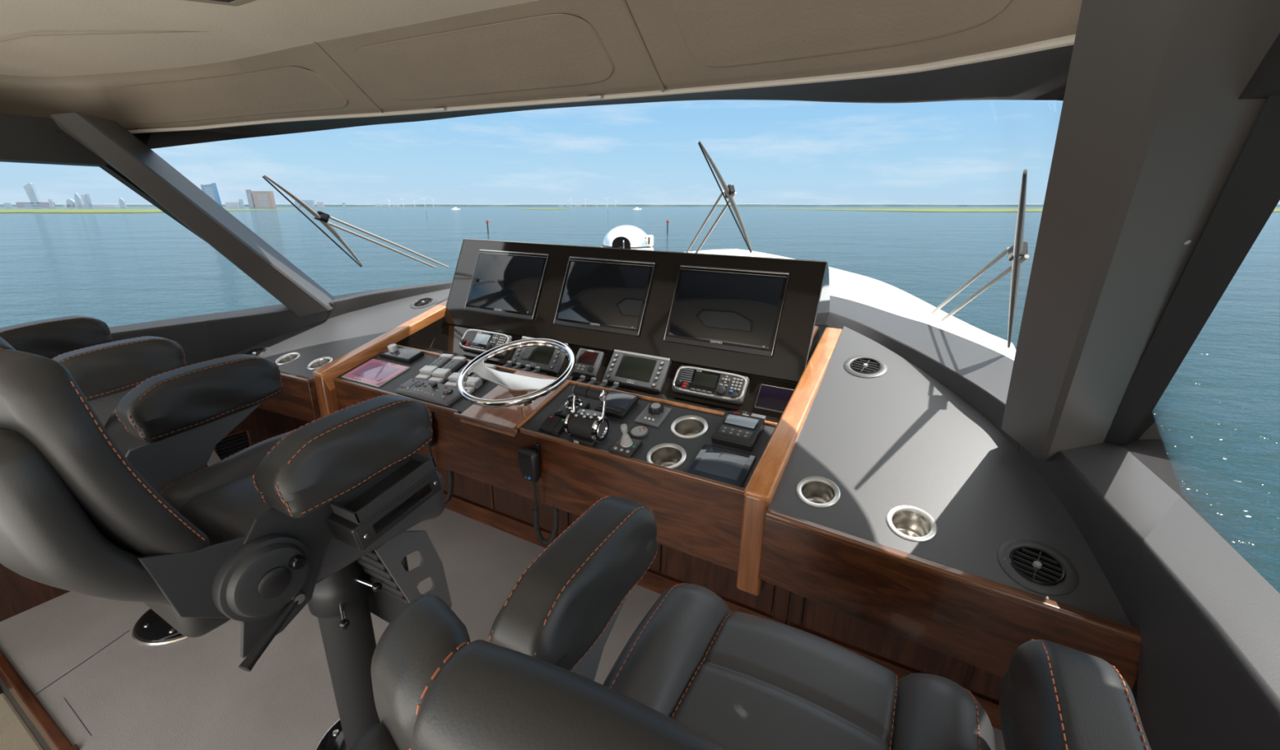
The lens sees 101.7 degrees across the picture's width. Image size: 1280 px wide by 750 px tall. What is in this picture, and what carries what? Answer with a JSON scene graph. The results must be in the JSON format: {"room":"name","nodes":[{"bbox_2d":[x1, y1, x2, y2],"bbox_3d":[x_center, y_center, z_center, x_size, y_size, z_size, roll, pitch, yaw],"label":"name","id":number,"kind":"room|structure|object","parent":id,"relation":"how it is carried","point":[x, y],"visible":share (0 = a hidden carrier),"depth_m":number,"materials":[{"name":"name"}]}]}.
{"room":"control cabin","nodes":[
{"label":"control cabin","id":0,"kind":"room"},
{"bbox_2d":[0,678,51,749],"bbox_3d":[-2.059,1.372,1.835,0.860,0.500,0.020,11,20,27],"label":"wall","id":1,"kind":"structure","parent":0,"point":[45,746],"depth_m":1.82,"materials":[{"name":"brown wood"}]},
{"bbox_2d":[0,693,44,749],"bbox_3d":[-2.358,1.623,1.359,0.860,0.390,1.200,11,20,27],"label":"floor","id":2,"kind":"structure","parent":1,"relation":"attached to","point":[15,734],"depth_m":1.84,"materials":[{"name":"beige carpet"}]},
{"bbox_2d":[0,649,79,749],"bbox_3d":[-2.447,1.300,1.056,0.878,0.110,1.680,11,20,27],"label":"trim","id":3,"kind":"structure","parent":1,"relation":"attached to","point":[42,720],"depth_m":1.66,"materials":[{"name":"brown wood"}]},
{"bbox_2d":[0,113,110,166],"bbox_3d":[-2.591,-0.552,0.986,0.210,0.140,2.400,11,20,27],"label":"trim","id":4,"kind":"structure","parent":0,"point":[23,139],"depth_m":1.76,"materials":[{"name":"grey plastic"}]},
{"bbox_2d":[0,408,311,693],"bbox_3d":[-2.508,0.952,1.895,0.002,1.850,3.200,11,20,27],"label":"wall","id":5,"kind":"structure","parent":0,"point":[19,593],"depth_m":2.08,"materials":[{"name":"brown wood"}]},
{"bbox_2d":[109,309,242,365],"bbox_3d":[-2.594,0.371,1.497,0.133,0.680,2.760,11,20,27],"label":"trim","id":6,"kind":"structure","parent":5,"relation":"attached to","point":[191,332],"depth_m":2.31,"materials":[{"name":"grey plastic"}]},
{"bbox_2d":[50,112,334,316],"bbox_3d":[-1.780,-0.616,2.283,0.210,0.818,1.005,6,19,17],"label":"trim","id":7,"kind":"structure","parent":5,"relation":"attached to","point":[109,140],"depth_m":2.10,"materials":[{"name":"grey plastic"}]},
{"bbox_2d":[205,280,452,357],"bbox_3d":[-0.885,-0.391,2.922,2.378,0.355,0.755,-3,18,-11],"label":"trim","id":8,"kind":"structure","parent":5,"relation":"attached to","point":[233,333],"depth_m":2.58,"materials":[{"name":"grey plastic"}]},
{"bbox_3d":[-0.110,-0.662,2.216,3.331,0.893,1.693,11,20,27],"label":"window","id":9,"kind":"structure","parent":5,"relation":"in","visible":0},
{"bbox_2d":[262,174,448,268],"bbox_3d":[-1.469,-0.780,2.764,0.141,0.485,0.894,13,22,34],"label":"windscreen wiper","id":10,"kind":"object","parent":9,"relation":"attached to","point":[322,217],"visible":1,"depth_m":2.68,"materials":[{"name":"silver metal"}]},
{"bbox_2d":[685,141,751,253],"bbox_3d":[0.409,-0.819,2.520,0.323,0.509,0.615,1,18,2],"label":"windscreen wiper","id":11,"kind":"object","parent":9,"relation":"attached to","point":[729,191],"visible":0.98,"depth_m":2.45,"materials":[{"name":"silver metal"}]},
{"bbox_2d":[930,168,1029,347],"bbox_3d":[1.147,-0.342,1.664,0.199,0.538,0.837,7,19,19],"label":"windscreen wiper","id":12,"kind":"object","parent":9,"relation":"attached to","point":[1017,252],"visible":1,"depth_m":1.55,"materials":[{"name":"silver metal"}]},
{"bbox_2d":[0,0,539,76],"bbox_3d":[-1.170,-0.533,0.277,3.330,0.111,2.597,11,20,27],"label":"ceiling","id":13,"kind":"structure","parent":0,"point":[258,27],"depth_m":1.41,"materials":[{"name":"beige fabric"}]},
{"bbox_2d":[0,31,202,42],"bbox_3d":[-1.633,-0.932,1.476,1.294,0.085,0.068,2,18,5],"label":"trim","id":14,"kind":"structure","parent":13,"relation":"attached to","point":[191,31],"depth_m":1.44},
{"bbox_2d":[184,0,256,6],"bbox_3d":[-0.900,-0.714,0.714,1.162,0.024,0.907,11,20,27],"label":"roof hatch","id":15,"kind":"object","parent":13,"relation":"attached to","point":[228,2],"visible":1,"depth_m":1.21,"materials":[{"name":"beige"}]},
{"bbox_2d":[0,0,1082,129],"bbox_3d":[-1.116,-0.496,0.382,3.574,0.254,2.806,11,20,27],"label":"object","id":16,"kind":"structure","parent":13,"relation":"attached to","point":[1022,22],"depth_m":1.25,"materials":[{"name":"beige fabric"}]},
{"bbox_2d":[109,66,348,124],"bbox_3d":[-1.426,-0.963,1.816,0.984,0.140,0.169,5,19,14],"label":"trim","id":17,"kind":"structure","parent":16,"relation":"attached to","point":[291,89],"depth_m":1.83,"materials":[{"name":"beige fabric"}]},
{"bbox_2d":[313,41,383,113],"bbox_3d":[-0.896,-0.917,1.600,0.008,0.177,0.214,11,20,27],"label":"trim","id":18,"kind":"structure","parent":16,"relation":"attached to","point":[381,111],"depth_m":1.60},
{"bbox_2d":[352,13,614,100],"bbox_3d":[-0.450,-0.835,1.399,0.846,0.124,0.153,10,20,26],"label":"trim","id":19,"kind":"structure","parent":16,"relation":"attached to","point":[550,51],"depth_m":1.35,"materials":[{"name":"beige fabric"}]},
{"bbox_2d":[127,34,1075,133],"bbox_3d":[-0.662,-0.655,1.188,3.501,0.087,0.933,11,20,27],"label":"trim","id":20,"kind":"structure","parent":16,"relation":"attached to","point":[1068,40],"depth_m":1.18,"materials":[{"name":"beige plastic"}]},
{"bbox_2d":[620,0,666,92],"bbox_3d":[-0.001,-0.752,1.158,0.012,0.183,0.237,11,21,30],"label":"trim","id":21,"kind":"structure","parent":16,"relation":"attached to","point":[625,6],"depth_m":1.17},
{"bbox_2d":[672,0,1012,67],"bbox_3d":[0.321,-0.648,0.920,0.185,0.140,0.640,-16,24,-42],"label":"trim","id":22,"kind":"structure","parent":16,"relation":"attached to","point":[716,33],"depth_m":0.97,"materials":[{"name":"beige fabric"}]},
{"bbox_2d":[1238,32,1279,99],"bbox_3d":[0.166,-0.039,-0.470,0.210,0.140,2.400,11,20,27],"label":"trim","id":23,"kind":"structure","parent":16,"relation":"attached to","point":[1264,82],"depth_m":0.51,"materials":[{"name":"grey"}]},
{"bbox_3d":[-0.913,-0.681,0.689,4.200,0.306,3.834,11,20,27],"label":"trim","id":24,"kind":"structure","parent":13,"relation":"attached to","visible":0},
{"bbox_2d":[132,44,1073,149],"bbox_3d":[-0.387,-0.873,1.600,3.426,0.327,1.392,11,20,27],"label":"trim","id":25,"kind":"structure","parent":24,"relation":"attached to","point":[1042,75],"depth_m":1.35,"materials":[{"name":"grey plastic"}]},
{"bbox_2d":[0,508,1005,749],"bbox_3d":[-1.050,1.268,1.115,3.390,0.030,3.160,11,20,27],"label":"floor","id":26,"kind":"structure","parent":0,"point":[191,693],"depth_m":1.82,"materials":[{"name":"beige carpet"}]},
{"bbox_2d":[35,630,129,736],"bbox_3d":[-1.875,1.043,1.722,0.196,0.002,0.488,-11,21,-31],"label":"trim","id":27,"kind":"structure","parent":26,"relation":"attached to","point":[129,630],"depth_m":1.77,"materials":[{"name":"black"}]},
{"bbox_2d":[0,315,221,645],"bbox_3d":[-1.849,0.348,1.710,0.702,1.331,0.717,11,20,27],"label":"chair","id":28,"kind":"object","parent":26,"relation":"on","point":[105,371],"visible":0.32,"depth_m":1.59,"materials":[{"name":"black leather"}]},
{"bbox_2d":[104,407,147,456],"bbox_3d":[-1.778,0.139,1.770,0.521,0.179,0.437,11,20,27],"label":"seat cushion","id":29,"kind":"object","parent":28,"relation":"on","point":[116,429],"depth_m":1.59,"materials":[{"name":"grey leather"}]},
{"bbox_2d":[0,337,452,749],"bbox_3d":[-0.877,0.503,1.203,0.730,1.375,0.732,11,20,27],"label":"chair","id":30,"kind":"object","parent":26,"relation":"on","point":[320,513],"visible":0.99,"depth_m":0.96,"materials":[{"name":"black leather"}]},
{"bbox_2d":[160,428,444,584],"bbox_3d":[-0.804,0.296,1.272,0.521,0.179,0.437,11,20,27],"label":"seat cushion","id":31,"kind":"object","parent":30,"relation":"on","point":[222,500],"depth_m":1.17,"materials":[{"name":"grey leather"}]},
{"bbox_2d":[329,452,436,524],"bbox_3d":[-0.526,0.227,1.081,0.079,0.063,0.193,11,20,27],"label":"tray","id":32,"kind":"object","parent":30,"relation":"on","point":[372,501],"depth_m":1.07,"materials":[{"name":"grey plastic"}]},
{"bbox_2d":[211,288,450,422],"bbox_3d":[-1.458,0.115,2.771,0.761,1.128,1.004,11,20,27],"label":"countertop","id":33,"kind":"structure","parent":26,"relation":"on","point":[334,337],"depth_m":2.47,"materials":[{"name":"grey leather"}]},
{"bbox_2d":[213,427,253,459],"bbox_3d":[-1.963,0.344,2.512,0.020,0.136,0.160,11,20,27],"label":"wall grille","id":34,"kind":"object","parent":33,"relation":"attached to","point":[234,442],"visible":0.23,"depth_m":2.51,"materials":[{"name":"black plastic"}]},
{"bbox_2d":[244,346,270,356],"bbox_3d":[-1.815,-0.086,2.457,0.131,0.067,0.132,-8,20,-25],"label":"air vent","id":35,"kind":"object","parent":33,"relation":"attached to","point":[260,352],"visible":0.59,"depth_m":2.46,"materials":[{"name":"black plastic"}]},
{"bbox_2d":[275,352,300,364],"bbox_3d":[-1.599,-0.044,2.374,0.102,0.097,0.102,-4,19,-14],"label":"cup holder","id":36,"kind":"object","parent":33,"relation":"in","point":[289,357],"visible":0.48,"depth_m":2.39,"materials":[{"name":"silver metal"}]},
{"bbox_2d":[306,356,332,369],"bbox_3d":[-1.403,-0.022,2.293,0.102,0.097,0.102,-4,19,-14],"label":"cup holder","id":37,"kind":"object","parent":33,"relation":"in","point":[317,363],"visible":0.41,"depth_m":2.31,"materials":[{"name":"silver metal"}]},
{"bbox_2d":[231,288,450,382],"bbox_3d":[-1.447,-0.274,2.652,0.687,0.315,0.987,11,20,27],"label":"countertop","id":38,"kind":"structure","parent":33,"relation":"on","point":[334,337],"depth_m":2.54,"materials":[{"name":"grey plastic"}]},
{"bbox_2d":[409,297,436,308],"bbox_3d":[-1.131,-0.365,2.723,0.130,0.067,0.133,-9,20,-28],"label":"air vent","id":39,"kind":"object","parent":33,"relation":"attached to","point":[424,302],"visible":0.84,"depth_m":2.71,"materials":[{"name":"black plastic"}]},
{"bbox_2d":[312,299,842,624],"bbox_3d":[-0.301,0.319,2.208,1.933,1.118,0.936,11,20,27],"label":"console","id":40,"kind":"object","parent":26,"relation":"on","point":[709,535],"visible":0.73,"depth_m":1.79,"materials":[{"name":"brown wood"}]},
{"bbox_2d":[341,359,409,387],"bbox_3d":[-1.108,-0.011,2.184,0.243,0.048,0.153,11,20,27],"label":"screen","id":41,"kind":"object","parent":40,"relation":"on","point":[375,373],"visible":1,"depth_m":2.17,"materials":[{"name":"pink glass"}]},
{"bbox_2d":[378,343,424,363],"bbox_3d":[-1.051,-0.102,2.292,0.200,0.059,0.082,11,20,27],"label":"control box","id":42,"kind":"object","parent":40,"relation":"on","point":[393,352],"visible":1,"depth_m":2.28,"materials":[{"name":"black plastic"}]},
{"bbox_2d":[395,378,462,406],"bbox_3d":[-0.801,0.056,1.981,0.292,0.057,0.094,11,20,27],"label":"keypad","id":43,"kind":"object","parent":40,"relation":"on","point":[435,393],"visible":0.96,"depth_m":1.96,"materials":[{"name":"grey plastic"}]},
{"bbox_2d":[415,353,453,380],"bbox_3d":[-0.841,-0.033,2.144,0.067,0.071,0.177,7,19,19],"label":"handset","id":44,"kind":"object","parent":40,"relation":"on","point":[426,371],"visible":0.86,"depth_m":2.12,"materials":[{"name":"grey plastic"}]},
{"bbox_2d":[426,411,453,503],"bbox_3d":[-0.773,0.317,1.954,0.138,0.374,0.052,5,19,14],"label":"microphone","id":45,"kind":"object","parent":40,"relation":"attached to","point":[451,476],"visible":0.39,"depth_m":1.96,"materials":[{"name":"black plastic"}]},
{"bbox_2d":[427,355,466,383],"bbox_3d":[-0.778,-0.021,2.110,0.067,0.071,0.177,7,19,19],"label":"handset","id":46,"kind":"object","parent":40,"relation":"on","point":[440,375],"visible":0.94,"depth_m":2.08,"materials":[{"name":"grey plastic"}]},
{"bbox_2d":[444,360,474,388],"bbox_3d":[-0.697,-0.003,2.063,0.067,0.071,0.177,7,19,19],"label":"handset","id":47,"kind":"object","parent":40,"relation":"on","point":[452,379],"visible":0.25,"depth_m":2.02,"materials":[{"name":"grey plastic"}]},
{"bbox_2d":[465,364,496,394],"bbox_3d":[-0.630,0.013,2.022,0.067,0.071,0.177,7,19,19],"label":"handset","id":48,"kind":"object","parent":40,"relation":"on","point":[473,382],"visible":0.58,"depth_m":1.98,"materials":[{"name":"grey plastic"}]},
{"bbox_2d":[459,328,512,356],"bbox_3d":[-0.726,-0.154,2.443,0.278,0.094,0.092,11,20,28],"label":"radio","id":49,"kind":"object","parent":40,"relation":"on","point":[474,340],"visible":0.94,"depth_m":2.43,"materials":[{"name":"grey plastic"}]},
{"bbox_2d":[456,337,576,408],"bbox_3d":[-0.436,0.011,1.859,0.425,0.203,0.406,10,20,25],"label":"steering wheel","id":50,"kind":"object","parent":40,"relation":"on","point":[517,385],"visible":1,"depth_m":1.82,"materials":[{"name":"silver metal"}]},
{"bbox_2d":[502,360,547,375],"bbox_3d":[-0.503,-0.024,2.206,0.230,0.040,0.070,11,20,27],"label":"bank","id":51,"kind":"object","parent":40,"relation":"on","point":[508,364],"visible":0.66,"depth_m":2.20,"materials":[{"name":"black plastic"}]},
{"bbox_2d":[516,442,559,545],"bbox_3d":[-0.339,0.402,1.727,0.138,0.374,0.052,5,19,14],"label":"microphone","id":52,"kind":"object","parent":40,"relation":"attached to","point":[528,459],"visible":0.98,"depth_m":1.69,"materials":[{"name":"black plastic"}]},
{"bbox_2d":[511,336,569,373],"bbox_3d":[-0.442,-0.091,2.294,0.256,0.116,0.108,11,20,27],"label":"control display","id":53,"kind":"object","parent":40,"relation":"attached to","point":[551,360],"visible":0.67,"depth_m":2.27,"materials":[{"name":"grey plastic"}]},
{"bbox_2d":[538,414,565,436],"bbox_3d":[-0.279,0.162,1.698,0.084,0.041,0.064,11,21,29],"label":"rocker switch","id":54,"kind":"object","parent":40,"relation":"on","point":[553,424],"visible":0.88,"depth_m":1.69,"materials":[{"name":"black plastic"}]},
{"bbox_2d":[554,394,590,418],"bbox_3d":[-0.230,0.104,1.760,0.084,0.072,0.098,11,20,27],"label":"joystick","id":55,"kind":"object","parent":40,"relation":"on","point":[562,411],"visible":0.69,"depth_m":1.75,"materials":[{"name":"black plastic"}]},
{"bbox_2d":[564,384,608,447],"bbox_3d":[-0.165,0.125,1.615,0.122,0.174,0.088,11,20,27],"label":"lever","id":56,"kind":"object","parent":40,"relation":"on","point":[586,427],"visible":1,"depth_m":1.60,"materials":[{"name":"black plastic"}]},
{"bbox_2d":[572,348,604,377],"bbox_3d":[-0.220,-0.053,2.181,0.122,0.093,0.088,11,20,27],"label":"display","id":57,"kind":"object","parent":40,"relation":"on","point":[588,362],"visible":0.82,"depth_m":2.16,"materials":[{"name":"grey plastic"}]},
{"bbox_2d":[576,375,626,391],"bbox_3d":[-0.168,0.038,2.028,0.230,0.040,0.070,11,20,27],"label":"bank","id":58,"kind":"object","parent":40,"relation":"on","point":[582,379],"visible":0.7,"depth_m":2.02,"materials":[{"name":"black plastic"}]},
{"bbox_2d":[423,347,780,422],"bbox_3d":[-0.298,0.013,2.103,1.795,0.063,0.270,11,20,27],"label":"shelf","id":59,"kind":"object","parent":40,"relation":"attached to","point":[707,407],"depth_m":1.95,"materials":[{"name":"black"}]},
{"bbox_2d":[594,390,639,419],"bbox_3d":[-0.078,0.099,1.758,0.112,0.053,0.110,11,20,28],"label":"display","id":60,"kind":"object","parent":40,"relation":"on","point":[619,405],"visible":0.82,"depth_m":1.74,"materials":[{"name":"black plastic"}]},
{"bbox_2d":[608,423,642,457],"bbox_3d":[-0.042,0.188,1.557,0.074,0.093,0.078,11,20,27],"label":"joystick","id":61,"kind":"object","parent":40,"relation":"on","point":[625,446],"visible":1,"depth_m":1.55,"materials":[{"name":"black plastic"}]},
{"bbox_2d":[430,238,830,382],"bbox_3d":[-0.133,-0.304,2.316,1.795,0.514,0.530,11,20,27],"label":"housing","id":62,"kind":"object","parent":40,"relation":"on","point":[805,312],"visible":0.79,"depth_m":2.10,"materials":[{"name":"black plastic"}]},
{"bbox_2d":[464,249,549,319],"bbox_3d":[-0.640,-0.436,2.478,0.432,0.285,0.145,11,20,27],"label":"monitor","id":63,"kind":"object","parent":62,"relation":"attached to","point":[504,283],"visible":1,"depth_m":2.46,"materials":[{"name":"black glass"}]},
{"bbox_2d":[553,256,655,336],"bbox_3d":[-0.159,-0.343,2.223,0.432,0.285,0.145,11,20,27],"label":"monitor","id":64,"kind":"object","parent":62,"relation":"attached to","point":[602,295],"visible":1,"depth_m":2.21,"materials":[{"name":"black glass"}]},
{"bbox_2d":[663,265,789,356],"bbox_3d":[0.318,-0.251,1.970,0.432,0.285,0.145,11,20,27],"label":"monitor","id":65,"kind":"object","parent":62,"relation":"attached to","point":[730,309],"visible":1,"depth_m":1.96,"materials":[{"name":"black glass"}]},
{"bbox_2d":[602,349,671,392],"bbox_3d":[-0.013,-0.019,2.072,0.256,0.116,0.108,11,20,27],"label":"control display","id":66,"kind":"object","parent":40,"relation":"attached to","point":[648,372],"visible":0.99,"depth_m":2.05,"materials":[{"name":"grey plastic"}]},
{"bbox_2d":[629,424,648,438],"bbox_3d":[-0.002,0.177,1.631,0.063,0.024,0.062,13,21,32],"label":"gauge","id":67,"kind":"object","parent":40,"relation":"on","point":[639,431],"visible":1,"depth_m":1.63,"materials":[{"name":"grey plastic"}]},
{"bbox_2d":[634,402,671,426],"bbox_3d":[0.043,0.122,1.696,0.088,0.049,0.101,11,20,27],"label":"panel","id":68,"kind":"object","parent":40,"relation":"on","point":[654,414],"visible":1,"depth_m":1.69,"materials":[{"name":"grey plastic"}]},
{"bbox_2d":[646,443,686,468],"bbox_3d":[0.076,0.267,1.528,0.114,0.099,0.115,-9,20,-27],"label":"cup holder","id":69,"kind":"object","parent":40,"relation":"attached to","point":[671,455],"visible":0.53,"depth_m":1.56,"materials":[{"name":"silver metal"}]},
{"bbox_2d":[650,447,681,466],"bbox_3d":[0.081,0.270,1.539,0.098,0.081,0.098,11,35,27],"label":"cup","id":70,"kind":"object","parent":69,"relation":"on","point":[662,456],"depth_m":1.57,"materials":[{"name":"silver metal"}]},
{"bbox_2d":[671,415,707,438],"bbox_3d":[0.154,0.191,1.636,0.114,0.099,0.115,-9,20,-27],"label":"cup holder","id":71,"kind":"object","parent":40,"relation":"attached to","point":[686,426],"visible":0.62,"depth_m":1.67,"materials":[{"name":"silver metal"}]},
{"bbox_2d":[675,418,703,435],"bbox_3d":[0.159,0.194,1.646,0.098,0.081,0.098,11,35,27],"label":"cup","id":72,"kind":"object","parent":71,"relation":"on","point":[683,427],"depth_m":1.67,"materials":[{"name":"silver metal"}]},
{"bbox_2d":[671,365,749,404],"bbox_3d":[0.256,0.033,1.922,0.278,0.094,0.092,11,20,28],"label":"radio","id":73,"kind":"object","parent":40,"relation":"on","point":[731,388],"visible":1,"depth_m":1.91,"materials":[{"name":"grey plastic"}]},
{"bbox_2d":[685,444,756,487],"bbox_3d":[0.227,0.252,1.454,0.160,0.042,0.132,11,20,27],"label":"screen","id":74,"kind":"object","parent":40,"relation":"on","point":[726,466],"visible":1,"depth_m":1.45,"materials":[{"name":"black plastic"}]},
{"bbox_2d":[711,411,764,451],"bbox_3d":[0.294,0.164,1.556,0.124,0.065,0.130,11,20,27],"label":"control panel","id":75,"kind":"object","parent":40,"relation":"on","point":[734,429],"visible":1,"depth_m":1.54,"materials":[{"name":"black plastic"}]},
{"bbox_2d":[754,384,794,413],"bbox_3d":[0.476,0.085,1.816,0.134,0.071,0.067,11,20,27],"label":"display","id":76,"kind":"object","parent":40,"relation":"on","point":[772,398],"visible":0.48,"depth_m":1.82,"materials":[{"name":"black glass"}]},
{"bbox_2d":[346,495,1151,749],"bbox_3d":[0.129,0.730,0.695,0.734,1.285,0.714,11,20,27],"label":"chair","id":77,"kind":"object","parent":26,"relation":"on","point":[696,673],"visible":1,"depth_m":0.69,"materials":[{"name":"black leather"}]},
{"bbox_2d":[602,583,995,749],"bbox_3d":[0.203,0.531,0.754,0.521,0.179,0.437,11,20,27],"label":"seat cushion","id":78,"kind":"object","parent":77,"relation":"on","point":[741,681],"depth_m":0.77,"materials":[{"name":"grey leather"}]},
{"bbox_2d":[758,326,1141,730],"bbox_3d":[0.820,0.538,1.567,0.761,1.128,1.004,11,20,27],"label":"countertop","id":79,"kind":"structure","parent":26,"relation":"on","point":[944,605],"depth_m":1.24,"materials":[{"name":"grey plastic"}]},
{"bbox_2d":[796,476,839,507],"bbox_3d":[0.446,0.322,1.315,0.102,0.097,0.102,-4,19,-14],"label":"cup holder","id":80,"kind":"object","parent":79,"relation":"in","point":[815,491],"visible":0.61,"depth_m":1.34,"materials":[{"name":"silver metal"}]},
{"bbox_2d":[801,481,835,503],"bbox_3d":[0.452,0.324,1.327,0.086,0.081,0.086,11,37,27],"label":"cup","id":81,"kind":"object","parent":80,"relation":"on","point":[812,492],"depth_m":1.35,"materials":[{"name":"silver metal"}]},
{"bbox_2d":[844,355,887,377],"bbox_3d":[0.747,-0.016,1.731,0.131,0.067,0.133,-8,20,-26],"label":"air vent","id":82,"kind":"object","parent":79,"relation":"attached to","point":[863,366],"visible":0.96,"depth_m":1.72,"materials":[{"name":"grey metal"}]},
{"bbox_2d":[886,505,937,542],"bbox_3d":[0.620,0.368,1.201,0.102,0.097,0.102,-4,19,-14],"label":"cup holder","id":83,"kind":"object","parent":79,"relation":"in","point":[912,523],"visible":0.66,"depth_m":1.22,"materials":[{"name":"silver metal"}]},
{"bbox_2d":[892,511,930,537],"bbox_3d":[0.626,0.371,1.213,0.086,0.081,0.086,11,37,27],"label":"cup","id":84,"kind":"object","parent":83,"relation":"on","point":[904,523],"depth_m":1.23,"materials":[{"name":"silver metal"}]},
{"bbox_2d":[997,538,1078,595],"bbox_3d":[0.811,0.402,1.069,0.134,0.067,0.129,8,19,20],"label":"air vent","id":85,"kind":"object","parent":79,"relation":"attached to","point":[1037,566],"visible":1,"depth_m":1.06,"materials":[{"name":"black plastic"}]},
{"bbox_2d":[1128,621,1137,706],"bbox_3d":[0.427,1.498,0.344,0.002,1.850,3.200,11,20,27],"label":"wall","id":86,"kind":"structure","parent":0,"point":[1135,689],"depth_m":0.98,"materials":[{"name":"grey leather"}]},
{"bbox_2d":[825,295,1179,631],"bbox_3d":[0.786,-0.081,2.038,0.755,0.355,2.378,-6,19,-20],"label":"trim","id":87,"kind":"structure","parent":86,"relation":"attached to","point":[1113,500],"depth_m":1.16,"materials":[{"name":"grey plastic"}]},
{"bbox_2d":[1001,0,1279,462],"bbox_3d":[0.803,-0.136,0.918,0.210,0.818,1.005,15,23,38],"label":"window pillar","id":88,"kind":"structure","parent":86,"relation":"attached to","point":[1153,128],"depth_m":0.67,"materials":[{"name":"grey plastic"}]},
{"bbox_2d":[1122,403,1213,528],"bbox_3d":[0.365,0.236,-0.127,0.190,0.660,3.020,11,20,27],"label":"window","id":89,"kind":"structure","parent":86,"relation":"in","point":[1148,443],"depth_m":1.03,"materials":[{"name":"clear glass"}]},
{"bbox_2d":[1102,95,1279,445],"bbox_3d":[0.875,-0.086,0.842,0.054,0.770,0.880,16,23,38],"label":"trim","id":90,"kind":"structure","parent":86,"relation":"attached to","point":[1251,193],"depth_m":0.71,"materials":[{"name":"black plastic"}]},
{"bbox_2d":[1137,496,1279,749],"bbox_3d":[0.317,0.912,-0.041,0.133,0.680,2.760,11,20,27],"label":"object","id":91,"kind":"structure","parent":86,"relation":"attached to","point":[1209,666],"depth_m":0.74,"materials":[{"name":"grey plastic"}]},
{"label":"outside","id":92,"kind":"structure","parent":0,"visible":0},
{"bbox_2d":[688,248,1016,359],"bbox_3d":[0.318,-0.181,3.196,3.150,1.075,1.818,11,20,27],"label":"foredeck","id":93,"kind":"object","parent":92,"point":[852,286],"visible":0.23,"depth_m":2.66,"materials":[{"name":"white plastic"}]},
{"bbox_2d":[600,225,653,250],"bbox_3d":[-0.091,-0.934,3.605,0.376,0.200,0.376,4,18,10],"label":"searchlight","id":94,"kind":"object","parent":93,"relation":"on","point":[624,237],"visible":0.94,"depth_m":3.49,"materials":[{"name":"white paint"}]},
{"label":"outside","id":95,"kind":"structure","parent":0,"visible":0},
{"bbox_2d":[0,206,1279,593],"bbox_3d":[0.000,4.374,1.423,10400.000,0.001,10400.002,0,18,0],"label":"sea","id":96,"kind":"structure","parent":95,"point":[1219,413],"depth_m":43.12,"materials":[{"name":"teal liquid"}]},
{"bbox_2d":[22,182,41,206],"bbox_3d":[-1656.652,-490.502,1421.124,28.756,62.762,7.007,0,18,0],"label":"tower block","id":97,"kind":"object","parent":96,"relation":"on","point":[29,188],"visible":0.98,"depth_m":1418.05,"materials":[{"name":"glass"}]},
{"bbox_2d":[15,202,55,207],"bbox_3d":[-1665.097,-469.150,1435.571,83.683,13.413,21.271,0,18,0],"label":"block","id":98,"kind":"object","parent":96,"relation":"on","point":[18,204],"visible":0.76,"depth_m":1426.04,"materials":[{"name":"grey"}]},
{"bbox_2d":[62,204,127,207],"bbox_3d":[-1509.143,-468.664,1443.229,140.739,7.665,35.535,0,18,0],"label":"block","id":99,"kind":"object","parent":96,"relation":"on","point":[64,205],"visible":0.71,"depth_m":1426.39,"materials":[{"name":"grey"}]},
{"bbox_2d":[0,208,290,213],"bbox_3d":[-589.341,-176.513,559.411,696.807,9.186,350.719,11,20,27],"label":"marsh","id":100,"kind":"structure","parent":96,"relation":"on","point":[2,211],"depth_m":417.85,"materials":[{"name":"green plant"}]},
{"bbox_2d":[200,182,222,206],"bbox_3d":[-1170.608,-490.943,1422.481,38.038,62.762,9.860,0,18,0],"label":"glass tower","id":101,"kind":"structure","parent":96,"relation":"on","point":[211,190],"depth_m":1415.63,"materials":[{"name":"blue glass"}]},
{"bbox_2d":[225,202,239,207],"bbox_3d":[-1115.453,-467.384,1430.145,38.038,13.413,9.860,0,18,0],"label":"block","id":102,"kind":"object","parent":96,"relation":"on","point":[227,204],"visible":0.76,"depth_m":1425.69,"materials":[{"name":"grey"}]},
{"bbox_2d":[245,189,254,207],"bbox_3d":[-1064.102,-481.849,1422.190,13.313,45.645,3.678,0,18,0],"label":"block","id":103,"kind":"object","parent":96,"relation":"on","point":[249,194],"visible":0.96,"depth_m":1420.83,"materials":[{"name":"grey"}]},
{"bbox_2d":[251,191,275,207],"bbox_3d":[-1029.869,-481.437,1427.074,49.449,41.841,12.712,0,18,0],"label":"block","id":104,"kind":"object","parent":96,"relation":"on","point":[261,198],"visible":0.96,"depth_m":1422.21,"materials":[{"name":"grey concrete"}]},
{"bbox_2d":[768,208,1279,212],"bbox_3d":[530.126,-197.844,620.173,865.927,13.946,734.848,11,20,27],"label":"marsh","id":105,"kind":"structure","parent":96,"relation":"on","point":[875,210],"depth_m":498.21,"materials":[{"name":"green plant"}]},
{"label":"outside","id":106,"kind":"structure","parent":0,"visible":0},
{"bbox_2d":[0,204,1279,206],"bbox_3d":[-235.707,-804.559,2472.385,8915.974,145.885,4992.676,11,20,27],"label":"shore","id":107,"kind":"structure","parent":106,"point":[1,205],"depth_m":2188.29,"materials":[{"name":"green plant"}]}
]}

